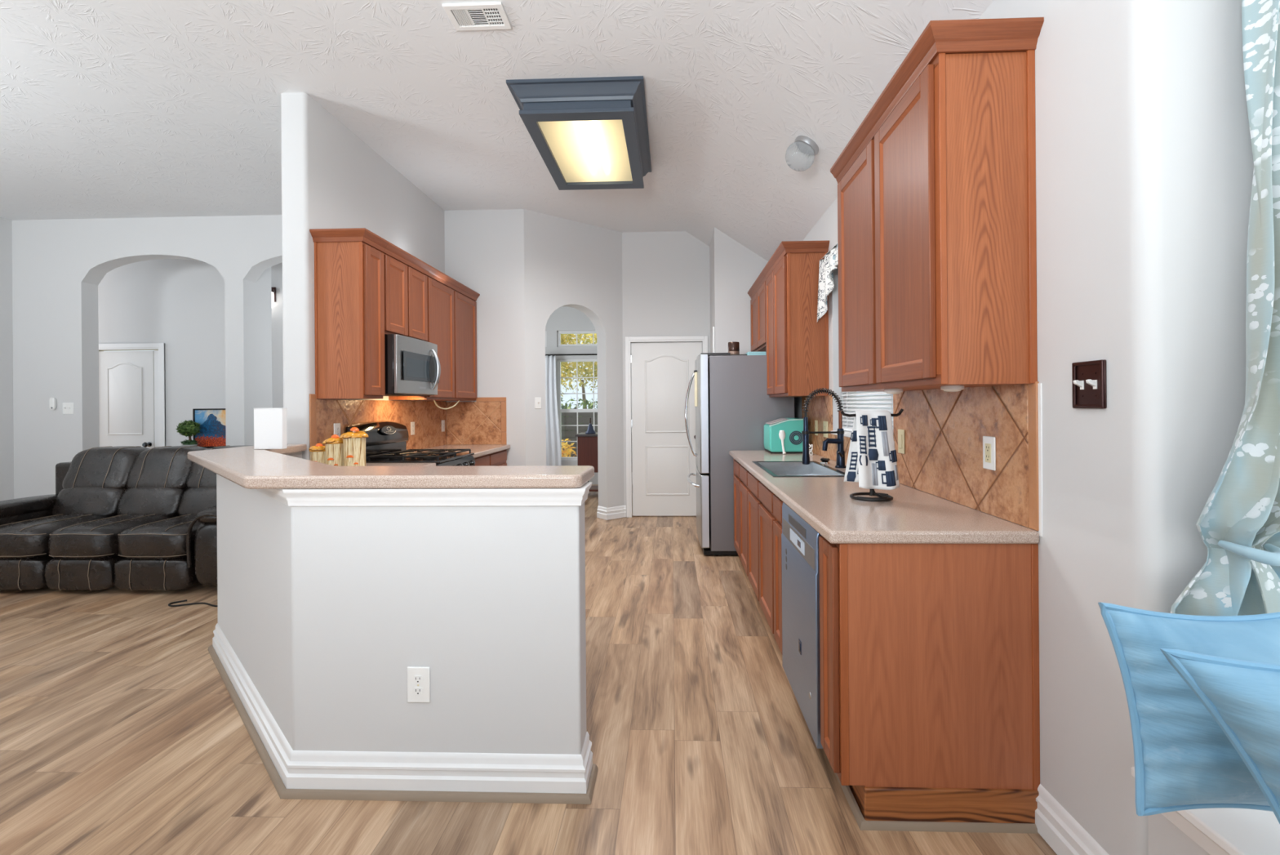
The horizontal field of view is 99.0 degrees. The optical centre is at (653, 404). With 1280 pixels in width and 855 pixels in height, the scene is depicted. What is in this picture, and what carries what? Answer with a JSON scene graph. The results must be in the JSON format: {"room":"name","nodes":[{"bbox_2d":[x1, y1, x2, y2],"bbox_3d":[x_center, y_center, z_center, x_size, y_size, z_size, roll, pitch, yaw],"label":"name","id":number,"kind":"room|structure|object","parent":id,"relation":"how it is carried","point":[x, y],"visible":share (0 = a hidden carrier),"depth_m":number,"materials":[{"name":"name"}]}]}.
{"room":"kitchen","nodes":[
{"label":"kitchen","id":0,"kind":"room"},
{"bbox_2d":[0,217,13,500],"bbox_3d":[-7.083,-0.298,-0.046,0.150,3.322,11.727,0,0,2],"label":"wall","id":1,"kind":"structure","parent":0,"point":[6,426],"depth_m":5.75,"materials":[{"name":"white paint"}]},
{"bbox_2d":[97,258,283,445],"bbox_3d":[-5.872,-0.307,6.883,6.200,3.322,0.120,0,0,2],"label":"wall","id":2,"kind":"structure","parent":0,"point":[179,304],"depth_m":6.82,"materials":[{"name":"white paint"}]},
{"bbox_2d":[98,351,155,448],"bbox_3d":[-6.639,0.336,6.848,0.740,2.023,0.113,0,0,2],"label":"door","id":3,"kind":"structure","parent":2,"relation":"in","point":[126,378],"depth_m":6.86,"materials":[{"name":"white paint"}]},
{"bbox_2d":[98,342,165,447],"bbox_3d":[-6.594,0.297,6.837,1.000,2.125,0.022,0,0,2],"label":"trim","id":4,"kind":"structure","parent":2,"relation":"attached to","point":[160,346],"depth_m":6.82,"materials":[{"name":"white paint"}]},
{"bbox_2d":[154,350,159,447],"bbox_3d":[-6.214,0.331,6.870,0.088,2.030,0.030,0,0,2],"label":"trim","id":5,"kind":"structure","parent":2,"relation":"attached to","point":[156,352],"depth_m":6.86,"materials":[{"name":"white paint"}]},
{"bbox_2d":[255,266,272,408],"bbox_3d":[-4.376,-0.319,6.016,0.190,3.322,0.233,0,0,2],"label":"wall","id":6,"kind":"structure","parent":0,"point":[263,285],"depth_m":6.01,"materials":[{"name":"white paint"}]},
{"bbox_2d":[12,208,525,498],"bbox_3d":[-4.109,-0.321,5.791,5.598,3.322,0.197,0,0,2],"label":"wall","id":7,"kind":"structure","parent":0,"point":[59,266],"depth_m":5.78,"materials":[{"name":"white paint"}]},
{"bbox_2d":[62,402,74,413],"bbox_3d":[-6.197,0.038,5.777,0.120,0.120,0.028,0,0,2],"label":"wall switch","id":8,"kind":"object","parent":7,"relation":"attached to","point":[68,407],"visible":1,"depth_m":5.79,"materials":[{"name":"white plastic"}]},
{"bbox_2d":[446,396,506,444],"bbox_3d":[-1.817,0.167,5.611,0.621,0.484,0.009,0,0,2],"label":"backsplash","id":9,"kind":"structure","parent":7,"relation":"attached to","point":[483,420],"depth_m":5.61,"materials":[{"name":"tile"}]},
{"bbox_2d":[280,92,444,459],"bbox_3d":[-2.260,-0.335,4.638,0.173,3.322,2.283,0,0,2],"label":"wall","id":10,"kind":"structure","parent":0,"point":[331,179],"depth_m":3.59,"materials":[{"name":"white paint"}]},
{"bbox_2d":[309,227,388,399],"bbox_3d":[-2.026,-0.587,3.663,0.365,1.092,0.292,0,0,2],"label":"upper cabinet","id":11,"kind":"object","parent":10,"relation":"attached to","point":[349,263],"visible":1,"depth_m":3.57,"materials":[{"name":"brown wood"}]},
{"bbox_2d":[309,393,446,460],"bbox_3d":[-2.167,0.171,4.562,0.009,0.481,2.111,0,0,2],"label":"backsplash","id":12,"kind":"structure","parent":10,"relation":"attached to","point":[428,418],"depth_m":4.36,"materials":[{"name":"tile"}]},
{"bbox_2d":[382,241,431,341],"bbox_3d":[-2.011,-0.815,4.146,0.365,0.638,0.674,0,0,2],"label":"upper cabinet","id":13,"kind":"object","parent":10,"relation":"attached to","point":[406,279],"visible":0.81,"depth_m":4.09,"materials":[{"name":"brown wood"}]},
{"bbox_2d":[382,333,440,395],"bbox_3d":[-1.934,-0.282,4.144,0.492,0.422,0.663,0,0,2],"label":"microwave","id":14,"kind":"object","parent":13,"relation":"attached to","point":[412,365],"visible":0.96,"depth_m":3.97,"materials":[{"name":"silver metal"}]},
{"bbox_2d":[388,266,479,400],"bbox_3d":[-1.978,-0.588,5.050,0.365,1.092,1.131,0,0,2],"label":"upper cabinet","id":15,"kind":"object","parent":10,"relation":"attached to","point":[451,304],"visible":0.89,"depth_m":4.97,"materials":[{"name":"brown wood"}]},
{"bbox_2d":[216,451,586,754],"bbox_3d":[-1.462,0.803,2.467,2.693,1.032,0.675,0,0,37],"label":"wall","id":16,"kind":"structure","parent":0,"point":[326,611],"depth_m":1.85,"materials":[{"name":"white paint"}]},
{"bbox_2d":[187,443,594,488],"bbox_3d":[-1.466,0.264,2.435,2.705,0.044,0.858,0,0,35],"label":"bar","id":17,"kind":"object","parent":16,"relation":"on","point":[248,467],"visible":0.88,"depth_m":1.88,"materials":[{"name":"beige stone"}]},
{"bbox_2d":[253,408,287,448],"bbox_3d":[-2.134,0.132,3.045,0.164,0.228,0.040,0,0,2],"label":"box","id":18,"kind":"object","parent":17,"relation":"on","point":[269,424],"visible":1,"depth_m":3.03,"materials":[{"name":"white cardboard"}]},
{"bbox_2d":[212,622,592,793],"bbox_3d":[-1.466,1.249,2.425,2.737,0.134,0.684,0,0,35],"label":"baseboard","id":19,"kind":"structure","parent":16,"relation":"attached to","point":[297,769],"depth_m":1.84,"materials":[{"name":"white paint"}]},
{"bbox_2d":[208,644,598,804],"bbox_3d":[-1.467,1.309,2.411,2.779,0.022,0.708,0,0,35],"label":"trim","id":20,"kind":"structure","parent":16,"relation":"attached to","point":[283,793],"depth_m":1.82,"materials":[{"name":"brown"}]},
{"bbox_2d":[407,666,430,702],"bbox_3d":[-0.795,0.947,1.849,0.078,0.120,0.009,0,0,2],"label":"wall outlet","id":21,"kind":"object","parent":16,"relation":"attached to","point":[418,677],"visible":1,"depth_m":1.85,"materials":[{"name":"white plastic"}]},
{"bbox_2d":[413,675,422,694],"bbox_3d":[-0.795,0.947,1.846,0.033,0.065,0.002,0,0,2],"label":"socket","id":22,"kind":"object","parent":21,"relation":"attached to","point":[417,679],"depth_m":1.85,"materials":[{"name":"white plastic"}]},
{"bbox_2d":[254,481,591,506],"bbox_3d":[-1.473,0.319,2.422,2.748,0.062,0.691,0,0,35],"label":"trim","id":23,"kind":"structure","parent":16,"relation":"attached to","point":[576,496],"depth_m":1.83,"materials":[{"name":"white paint"}]},
{"bbox_2d":[0,0,993,261],"bbox_3d":[-4.042,-1.712,1.588,10.440,0.741,15.300,0,0,2],"label":"ceiling","id":24,"kind":"structure","parent":0,"point":[109,108],"depth_m":3.40,"materials":[{"name":"white paint"}]},
{"bbox_2d":[442,1,511,31],"bbox_3d":[-0.905,-2.000,2.819,0.300,0.014,0.185,0,0,2],"label":"ceiling vent","id":25,"kind":"object","parent":24,"relation":"in","point":[472,15],"visible":1,"depth_m":2.81,"materials":[{"name":"white plastic"}]},
{"bbox_2d":[506,75,651,190],"bbox_3d":[-0.463,-1.918,4.033,0.850,0.184,1.340,0,0,2],"label":"ceiling light","id":26,"kind":"object","parent":24,"relation":"attached to","point":[588,133],"visible":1,"depth_m":3.66,"materials":[{"name":"grey metal"}]},
{"bbox_2d":[537,120,632,182],"bbox_3d":[-0.463,-1.856,4.033,0.636,0.004,1.126,0,0,2],"label":"diffuser","id":27,"kind":"object","parent":26,"relation":"attached to","point":[595,150],"depth_m":3.97,"materials":[{"name":"white plastic"}]},
{"bbox_2d":[785,135,818,171],"bbox_3d":[0.906,-1.529,3.331,0.201,0.199,0.180,0,0,2],"label":"globe light","id":28,"kind":"object","parent":24,"relation":"attached to","point":[800,155],"visible":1,"depth_m":3.27,"materials":[{"name":"white glass"}]},
{"bbox_2d":[0,484,1057,854],"bbox_3d":[-3.588,1.376,1.573,11.300,0.080,15.300,0,0,2],"label":"floor","id":29,"kind":"structure","parent":0,"point":[122,732],"depth_m":2.10,"materials":[{"name":"wood"}]},
{"bbox_2d":[0,444,248,591],"bbox_3d":[-4.035,0.845,4.303,2.200,0.989,0.993,0,0,2],"label":"sofa","id":30,"kind":"object","parent":29,"relation":"on","point":[127,517],"visible":0.77,"depth_m":3.90,"materials":[{"name":"black leather"}]},
{"bbox_2d":[0,513,108,558],"bbox_3d":[-4.570,0.984,4.137,0.532,0.243,0.622,0,0,2],"label":"seat cushion","id":31,"kind":"object","parent":30,"relation":"on","point":[24,535],"depth_m":3.90,"materials":[{"name":"black leather"}]},
{"bbox_2d":[51,486,127,516],"bbox_3d":[-4.559,0.780,4.483,0.552,0.268,0.310,0,0,2],"label":"lumbar cushion","id":32,"kind":"object","parent":30,"relation":"on","point":[99,501],"depth_m":4.37,"materials":[{"name":"black leather"}]},
{"bbox_2d":[62,445,150,488],"bbox_3d":[-4.558,0.532,4.580,0.562,0.354,0.351,0,0,2],"label":"cushion","id":33,"kind":"object","parent":30,"relation":"on","point":[110,466],"depth_m":4.47,"materials":[{"name":"black leather"}]},
{"bbox_2d":[48,513,173,559],"bbox_3d":[-4.050,0.980,4.119,0.492,0.243,0.622,0,0,2],"label":"seat cushion","id":34,"kind":"object","parent":30,"relation":"on","point":[97,539],"depth_m":3.84,"materials":[{"name":"black leather"}]},
{"bbox_2d":[116,486,187,516],"bbox_3d":[-4.040,0.776,4.465,0.512,0.268,0.311,0,0,2],"label":"lumbar cushion","id":35,"kind":"object","parent":30,"relation":"on","point":[162,501],"depth_m":4.35,"materials":[{"name":"black leather"}]},
{"bbox_2d":[117,513,200,559],"bbox_3d":[-3.520,0.976,4.101,0.552,0.243,0.623,0,0,2],"label":"seat cushion","id":36,"kind":"object","parent":30,"relation":"on","point":[165,539],"depth_m":3.81,"materials":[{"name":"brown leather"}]},
{"bbox_2d":[126,445,208,488],"bbox_3d":[-4.038,0.528,4.563,0.522,0.354,0.351,0,0,2],"label":"cushion","id":37,"kind":"object","parent":30,"relation":"on","point":[166,466],"depth_m":4.45,"materials":[{"name":"black leather"}]},
{"bbox_2d":[177,486,217,515],"bbox_3d":[-3.510,0.771,4.448,0.572,0.268,0.310,0,0,2],"label":"lumbar cushion","id":38,"kind":"object","parent":30,"relation":"on","point":[191,500],"depth_m":4.33,"materials":[{"name":"black leather"}]},
{"bbox_2d":[186,444,248,488],"bbox_3d":[-3.509,0.523,4.545,0.582,0.354,0.351,0,0,2],"label":"cushion","id":39,"kind":"object","parent":30,"relation":"on","point":[197,476],"depth_m":4.41,"materials":[{"name":"black leather"}]},
{"bbox_2d":[168,599,217,606],"bbox_3d":[-2.974,1.325,3.653,0.518,0.011,0.110,0,0,2],"label":"power cable","id":40,"kind":"object","parent":29,"relation":"on","point":[175,602],"visible":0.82,"depth_m":3.64,"materials":[{"name":"black plastic"}]},
{"bbox_2d":[345,420,475,466],"bbox_3d":[-1.800,0.722,4.190,0.716,1.200,0.696,0,0,2],"label":"gas range","id":41,"kind":"object","parent":29,"relation":"on","point":[386,442],"visible":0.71,"depth_m":4.10,"materials":[{"name":"black metal"}]},
{"bbox_2d":[365,452,474,463],"bbox_3d":[-1.823,0.406,4.191,0.665,0.020,0.680,0,0,2],"label":"cooktop","id":42,"kind":"object","parent":41,"relation":"in","point":[459,456],"depth_m":3.97,"materials":[{"name":"black metal"}]},
{"bbox_2d":[474,448,506,465],"bbox_3d":[-1.824,0.886,5.071,0.645,0.873,1.068,0,0,2],"label":"base cabinet","id":43,"kind":"object","parent":29,"relation":"on","point":[498,458],"visible":0.12,"depth_m":5.15,"materials":[{"name":"brown wood"}]},
{"bbox_2d":[410,444,510,457],"bbox_3d":[-1.816,0.428,5.071,0.672,0.040,1.068,0,0,2],"label":"countertop","id":44,"kind":"structure","parent":43,"relation":"on","point":[478,450],"depth_m":5.17,"materials":[{"name":"beige stone"}]},
{"bbox_2d":[574,432,598,491],"bbox_3d":[-0.544,0.863,7.943,1.100,0.900,0.540,0,0,2],"label":"sideboard","id":45,"kind":"object","parent":29,"relation":"on","point":[587,443],"visible":0.06,"depth_m":7.71,"materials":[{"name":"brown wood"}]},
{"bbox_2d":[684,352,794,555],"bbox_3d":[0.760,0.427,5.131,0.926,1.752,0.912,0,0,2],"label":"refrigerator","id":46,"kind":"object","parent":29,"relation":"on","point":[734,406],"visible":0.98,"depth_m":4.68,"materials":[{"name":"grey metal"}]},
{"bbox_3d":[0.752,-0.432,4.927,0.145,0.018,0.300,0,0,2],"label":"tray","id":47,"kind":"object","parent":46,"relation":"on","visible":0},
{"bbox_2d":[728,341,739,354],"bbox_3d":[0.719,-0.502,4.898,0.101,0.116,0.101,0,0,2],"label":"jar","id":48,"kind":"object","parent":47,"relation":"on","point":[733,347],"visible":0.82,"depth_m":4.85,"materials":[{"name":"brown"}]},
{"bbox_2d":[733,457,750,576],"bbox_3d":[0.957,0.865,4.140,0.622,0.873,0.991,0,0,2],"label":"base cabinet","id":49,"kind":"object","parent":29,"relation":"on","point":[741,489],"visible":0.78,"depth_m":4.03,"materials":[{"name":"brown wood"}]},
{"bbox_2d":[747,471,776,633],"bbox_3d":[0.924,0.865,3.184,0.622,0.873,0.920,0,0,2],"label":"base cabinet","id":50,"kind":"object","parent":29,"relation":"on","point":[761,517],"visible":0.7,"depth_m":3.12,"materials":[{"name":"brown wood"}]},
{"bbox_2d":[728,450,1039,543],"bbox_3d":[0.912,0.387,3.161,0.636,0.081,2.975,0,0,2],"label":"countertop","id":51,"kind":"structure","parent":50,"relation":"on","point":[913,516],"depth_m":1.95,"materials":[{"name":"beige stone"}]},
{"bbox_2d":[764,417,803,453],"bbox_3d":[1.072,0.247,4.470,0.296,0.274,0.302,0,0,2],"label":"ice maker","id":52,"kind":"object","parent":51,"relation":"on","point":[793,428],"visible":0.93,"depth_m":4.33,"materials":[{"name":"teal plastic"}]},
{"bbox_2d":[789,431,802,444],"bbox_3d":[1.129,0.261,4.321,0.110,0.110,0.005,0,0,2],"label":"vent grille","id":53,"kind":"object","parent":52,"relation":"attached to","point":[795,437],"depth_m":4.32,"materials":[{"name":"black"}]},
{"bbox_2d":[751,461,844,476],"bbox_3d":[0.875,0.487,3.332,0.431,0.206,0.786,0,0,2],"label":"sink","id":54,"kind":"object","parent":51,"relation":"in","point":[775,468],"visible":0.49,"depth_m":3.69,"materials":[{"name":"grey metal"}]},
{"bbox_2d":[801,387,846,467],"bbox_3d":[1.050,0.141,3.343,0.270,0.491,0.114,0,0,2],"label":"faucet","id":55,"kind":"object","parent":51,"relation":"on","point":[840,440],"visible":1,"depth_m":3.35,"materials":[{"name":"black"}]},
{"bbox_2d":[840,408,903,501],"bbox_3d":[0.894,0.200,2.233,0.191,0.366,0.178,0,0,-41],"label":"towel stand","id":56,"kind":"object","parent":51,"relation":"on","point":[881,496],"visible":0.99,"depth_m":2.23,"materials":[{"name":"black metal"}]},
{"bbox_2d":[844,409,899,489],"bbox_3d":[0.892,0.181,2.228,0.200,0.319,0.108,0,0,2],"label":"kitchen towel","id":57,"kind":"object","parent":56,"relation":"hanging from","point":[872,459],"visible":1,"depth_m":2.21,"materials":[{"name":"white fabric"}]},
{"bbox_2d":[773,494,782,653],"bbox_3d":[0.905,0.865,2.604,0.622,0.873,0.237,0,0,2],"label":"base cabinet","id":58,"kind":"object","parent":29,"relation":"on","point":[777,502],"visible":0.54,"depth_m":2.64,"materials":[{"name":"brown wood"}]},
{"bbox_2d":[781,502,823,748],"bbox_3d":[0.876,0.868,2.182,0.611,0.868,0.604,0,0,2],"label":"dishwasher","id":59,"kind":"object","parent":29,"relation":"on","point":[800,545],"visible":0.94,"depth_m":2.09,"materials":[{"name":"grey metal"}]},
{"bbox_2d":[818,535,1039,822],"bbox_3d":[0.877,0.865,1.778,0.622,0.873,0.196,0,0,2],"label":"base cabinet","id":60,"kind":"object","parent":29,"relation":"on","point":[930,710],"visible":0.88,"depth_m":1.69,"materials":[{"name":"brown wood"}]},
{"bbox_3d":[-5.165,0.931,6.495,1.180,0.835,0.370,0,0,2],"label":"console table","id":61,"kind":"object","parent":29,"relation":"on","visible":0},
{"bbox_2d":[175,419,200,445],"bbox_3d":[-5.449,0.344,6.409,0.231,0.341,0.222,0,0,26],"label":"topiary plant","id":62,"kind":"object","parent":61,"relation":"on","point":[190,428],"visible":0.98,"depth_m":6.37,"materials":[{"name":"green plant"}]},
{"bbox_2d":[192,408,226,447],"bbox_3d":[-5.139,0.278,6.529,0.720,0.468,0.030,0,0,2],"label":"framed picture","id":63,"kind":"object","parent":61,"relation":"on","point":[212,433],"visible":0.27,"depth_m":6.53,"materials":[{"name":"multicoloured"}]},
{"bbox_3d":[-1.876,0.886,3.556,0.645,0.873,0.580,0,0,2],"label":"base cabinet","id":64,"kind":"object","parent":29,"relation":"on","visible":0},
{"bbox_2d":[365,462,435,466],"bbox_3d":[-1.868,0.429,3.556,0.672,0.040,0.580,0,0,2],"label":"countertop","id":65,"kind":"structure","parent":64,"relation":"on","point":[366,464],"depth_m":3.74,"materials":[{"name":"beige stone"}]},
{"bbox_2d":[308,443,325,463],"bbox_3d":[-2.106,0.326,3.436,0.115,0.170,0.116,0,0,2],"label":"canister","id":66,"kind":"object","parent":65,"relation":"on","point":[317,452],"visible":0.53,"depth_m":3.40,"materials":[{"name":"paint"}]},
{"bbox_2d":[322,434,343,466],"bbox_3d":[-1.985,0.296,3.406,0.121,0.225,0.129,0,0,2],"label":"canister","id":67,"kind":"object","parent":65,"relation":"on","point":[334,446],"visible":0.77,"depth_m":3.37,"materials":[{"name":"ceramic"}]},
{"bbox_2d":[339,426,368,466],"bbox_3d":[-1.861,0.273,3.397,0.156,0.270,0.139,0,0,-42],"label":"canister","id":68,"kind":"object","parent":65,"relation":"on","point":[354,442],"visible":0.85,"depth_m":3.35,"materials":[{"name":"ceramic"}]},
{"bbox_2d":[524,208,623,507],"bbox_3d":[-0.873,-0.346,6.075,1.289,3.322,0.180,0,0,-39],"label":"wall","id":69,"kind":"structure","parent":0,"point":[578,265],"depth_m":6.04,"materials":[{"name":"white paint"}]},
{"bbox_2d":[596,505,626,519],"bbox_3d":[-0.484,1.241,6.361,0.286,0.134,0.202,0,0,-37],"label":"baseboard","id":70,"kind":"structure","parent":69,"relation":"attached to","point":[616,512],"depth_m":6.29,"materials":[{"name":"white paint"}]},
{"bbox_2d":[625,335,707,517],"bbox_3d":[0.159,0.256,6.352,0.960,2.102,0.022,0,0,2],"label":"door frame","id":71,"kind":"structure","parent":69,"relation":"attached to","point":[628,340],"depth_m":6.36,"materials":[{"name":"white paint"}]},
{"bbox_2d":[545,306,702,484],"bbox_3d":[-0.819,-0.346,9.103,3.650,3.322,0.140,0,0,2],"label":"wall","id":72,"kind":"structure","parent":0,"point":[563,318],"depth_m":9.05,"materials":[{"name":"white paint"}]},
{"bbox_2d":[545,353,597,355],"bbox_3d":[-1.102,-0.818,8.971,1.900,0.026,0.143,0,0,2],"label":"curtain rod","id":73,"kind":"object","parent":72,"relation":"attached to","point":[571,353],"visible":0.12,"depth_m":8.91,"materials":[{"name":"black metal"}]},
{"bbox_2d":[545,355,561,465],"bbox_3d":[-1.650,0.236,8.930,0.301,2.080,0.035,0,0,2],"label":"curtain","id":74,"kind":"object","parent":73,"relation":"hanging from","point":[553,434],"visible":0.7,"depth_m":8.93,"materials":[{"name":"white fabric"}]},
{"bbox_2d":[557,330,596,346],"bbox_3d":[-1.000,-1.099,9.104,1.200,0.270,0.070,0,0,2],"label":"window","id":75,"kind":"structure","parent":72,"relation":"in","point":[559,332],"depth_m":9.08,"materials":[{"name":"white paint"}]},
{"bbox_2d":[557,358,597,459],"bbox_3d":[-0.991,0.076,9.104,1.200,1.680,0.070,0,0,2],"label":"window","id":76,"kind":"structure","parent":72,"relation":"in","point":[560,410],"depth_m":9.09,"materials":[{"name":"white paint"}]},
{"bbox_2d":[622,231,710,516],"bbox_3d":[0.156,-0.354,6.428,1.120,3.322,0.130,0,0,2],"label":"wall","id":77,"kind":"structure","parent":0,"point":[666,277],"depth_m":6.37,"materials":[{"name":"white paint"}]},
{"bbox_2d":[631,342,702,515],"bbox_3d":[0.157,0.284,6.360,0.834,2.023,0.112,0,0,2],"label":"door","id":78,"kind":"structure","parent":77,"relation":"attached to","point":[663,458],"depth_m":6.38,"materials":[{"name":"white paint"}]},
{"bbox_2d":[709,226,768,354],"bbox_3d":[0.992,-0.279,5.995,0.680,3.159,0.720,0,0,2],"label":"wall","id":79,"kind":"structure","parent":0,"point":[734,268],"depth_m":5.64,"materials":[{"name":"white paint"}]},
{"bbox_2d":[794,0,1125,854],"bbox_3d":[1.328,-0.059,3.907,0.150,2.714,5.100,0,0,2],"label":"wall","id":80,"kind":"structure","parent":0,"point":[1077,94],"depth_m":1.51,"materials":[{"name":"white paint"}]},
{"bbox_2d":[747,271,766,351],"bbox_3d":[1.123,-0.839,5.170,0.334,0.638,0.900,0,0,2],"label":"upper cabinet","id":81,"kind":"object","parent":80,"relation":"attached to","point":[757,292],"visible":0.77,"depth_m":5.11,"materials":[{"name":"brown wood"}]},
{"bbox_2d":[761,240,829,397],"bbox_3d":[1.095,-0.611,4.289,0.334,1.092,0.856,0,0,2],"label":"upper cabinet","id":82,"kind":"object","parent":80,"relation":"attached to","point":[797,344],"visible":1,"depth_m":3.91,"materials":[{"name":"brown wood"}]},
{"bbox_2d":[817,243,838,321],"bbox_3d":[1.182,-0.812,3.301,0.089,0.463,1.170,0,0,2],"label":"window valance","id":83,"kind":"object","parent":80,"relation":"attached to","point":[830,262],"visible":0.38,"depth_m":3.74,"materials":[{"name":"white fabric"}]},
{"bbox_2d":[837,266,893,431],"bbox_3d":[1.289,-0.391,3.278,0.050,1.132,1.028,0,0,2],"label":"window blind","id":84,"kind":"object","parent":80,"relation":"attached to","point":[866,402],"visible":0.1,"depth_m":3.37,"materials":[{"name":"white"}]},
{"bbox_2d":[897,429,905,453],"bbox_3d":[1.198,0.177,2.644,0.009,0.116,0.072,0,0,2],"label":"wall switch","id":85,"kind":"object","parent":80,"relation":"attached to","point":[901,442],"visible":1,"depth_m":2.63,"materials":[{"name":"beige plastic"}]},
{"bbox_2d":[801,381,1039,530],"bbox_3d":[1.225,0.157,3.174,0.009,0.457,3.014,0,0,2],"label":"backsplash","id":86,"kind":"structure","parent":80,"relation":"attached to","point":[944,431],"depth_m":2.05,"materials":[{"name":"tile"}]},
{"bbox_2d":[835,772,1039,833],"bbox_3d":[0.957,1.290,3.118,0.548,0.022,2.904,0,0,2],"label":"trim","id":87,"kind":"structure","parent":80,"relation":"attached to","point":[864,824],"depth_m":1.67,"materials":[{"name":"brown"}]},
{"bbox_2d":[830,17,1044,391],"bbox_3d":[1.022,-0.611,2.160,0.334,1.092,1.042,0,0,2],"label":"upper cabinet","id":88,"kind":"object","parent":80,"relation":"attached to","point":[937,229],"visible":1,"depth_m":1.69,"materials":[{"name":"brown wood"}]},
{"bbox_2d":[940,385,964,391],"bbox_3d":[1.018,-0.054,1.863,0.072,0.021,0.072,0,0,2],"label":"puck light","id":89,"kind":"object","parent":88,"relation":"attached to","point":[947,388],"visible":0.99,"depth_m":1.84,"materials":[{"name":"white plastic"}]},
{"bbox_2d":[982,435,995,470],"bbox_3d":[1.173,0.169,1.911,0.009,0.116,0.072,0,0,2],"label":"wall outlet","id":90,"kind":"object","parent":80,"relation":"attached to","point":[988,442],"visible":1,"depth_m":1.90,"materials":[{"name":"white plastic"}]},
{"bbox_2d":[985,443,991,462],"bbox_3d":[1.170,0.169,1.911,0.003,0.066,0.033,0,0,2],"label":"socket","id":91,"kind":"object","parent":90,"relation":"attached to","point":[988,446],"depth_m":1.91,"materials":[{"name":"beige plastic"}]},
{"bbox_2d":[1037,382,1043,536],"bbox_3d":[1.177,0.167,1.663,0.004,0.465,0.014,0,0,2],"label":"trim","id":92,"kind":"structure","parent":80,"relation":"attached to","point":[1039,384],"depth_m":1.66,"materials":[{"name":"white paint"}]},
{"bbox_2d":[1035,783,1109,854],"bbox_3d":[1.171,1.228,1.509,0.021,0.134,0.345,0,0,2],"label":"baseboard","id":93,"kind":"structure","parent":80,"relation":"attached to","point":[1059,828],"depth_m":1.57,"materials":[{"name":"white paint"}]},
{"bbox_2d":[1071,359,1106,408],"bbox_3d":[1.156,-0.053,1.462,0.028,0.126,0.108,0,0,2],"label":"wall switch","id":94,"kind":"object","parent":80,"relation":"attached to","point":[1089,388],"visible":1,"depth_m":1.46,"materials":[{"name":"brown wood"}]},
{"bbox_2d":[1147,813,1210,854],"bbox_3d":[1.397,1.089,0.169,0.527,0.418,2.232,0,0,2],"label":"wall","id":95,"kind":"structure","parent":0,"point":[1164,837],"depth_m":1.24,"materials":[{"name":"white paint"}]},
{"bbox_2d":[1131,766,1279,854],"bbox_3d":[1.373,0.890,0.169,0.570,0.081,2.227,0,0,2],"label":"window bench","id":96,"kind":"object","parent":95,"relation":"attached to","point":[1217,830],"visible":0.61,"depth_m":1.11,"materials":[{"name":"white paint"}]},
{"bbox_2d":[1097,601,1279,815],"bbox_3d":[1.129,0.591,1.035,0.481,0.392,0.179,0,0,-4],"label":"throw pillow","id":97,"kind":"object","parent":96,"relation":"on","point":[1184,759],"visible":0.77,"depth_m":1.02,"materials":[{"name":"blue fabric"}]},
{"bbox_2d":[1160,648,1279,823],"bbox_3d":[1.129,0.587,0.806,0.574,0.394,0.192,0,0,2],"label":"throw pillow","id":98,"kind":"object","parent":96,"relation":"on","point":[1242,697],"visible":1,"depth_m":0.87,"materials":[{"name":"blue fabric"}]},
{"bbox_2d":[1119,0,1253,854],"bbox_3d":[1.496,-0.053,1.355,0.660,2.700,0.150,0,0,2],"label":"wall","id":99,"kind":"structure","parent":0,"point":[1187,163],"depth_m":1.29,"materials":[{"name":"white paint"}]},
{"bbox_3d":[1.514,-1.353,0.098,0.760,0.100,2.700,0,0,2],"label":"ceiling","id":100,"kind":"structure","parent":0,"visible":0},
{"bbox_2d":[1170,0,1279,615],"bbox_3d":[1.358,-0.332,1.191,0.422,1.860,0.126,0,0,2],"label":"curtain","id":101,"kind":"object","parent":100,"relation":"hanging from","point":[1238,524],"visible":0.9,"depth_m":1.20,"materials":[{"name":"fabric"}]},
{"label":"outside","id":102,"kind":"structure","parent":0,"visible":0},
{"bbox_3d":[-0.545,1.613,13.026,26.000,0.100,42.000,0,0,2],"label":"lawn","id":103,"kind":"structure","parent":102,"visible":0},
{"bbox_2d":[561,438,577,457],"bbox_3d":[-2.292,1.143,12.668,1.057,0.910,1.046,0,0,2],"label":"shrub","id":104,"kind":"object","parent":103,"relation":"on","point":[565,445],"visible":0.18,"depth_m":12.57,"materials":[{"name":"yellow plant"}]},
{"bbox_2d":[560,333,597,408],"bbox_3d":[-2.518,-1.407,19.153,4.680,6.027,4.547,0,0,2],"label":"tree","id":105,"kind":"object","parent":103,"relation":"on","point":[565,366],"visible":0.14,"depth_m":18.71,"materials":[{"name":"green plant"}]},
{"bbox_2d":[560,396,597,451],"bbox_3d":[-1.937,0.633,16.684,10.780,1.881,1.590,0,0,2],"label":"hedge","id":106,"kind":"object","parent":103,"relation":"on","point":[590,406],"visible":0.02,"depth_m":16.57,"materials":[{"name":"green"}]},
{"bbox_2d":[561,407,597,457],"bbox_3d":[-2.210,0.826,15.754,12.500,1.500,0.140,0,0,2],"label":"fence","id":107,"kind":"object","parent":103,"relation":"on","point":[583,417],"visible":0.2,"depth_m":15.69,"materials":[{"name":"grey"}]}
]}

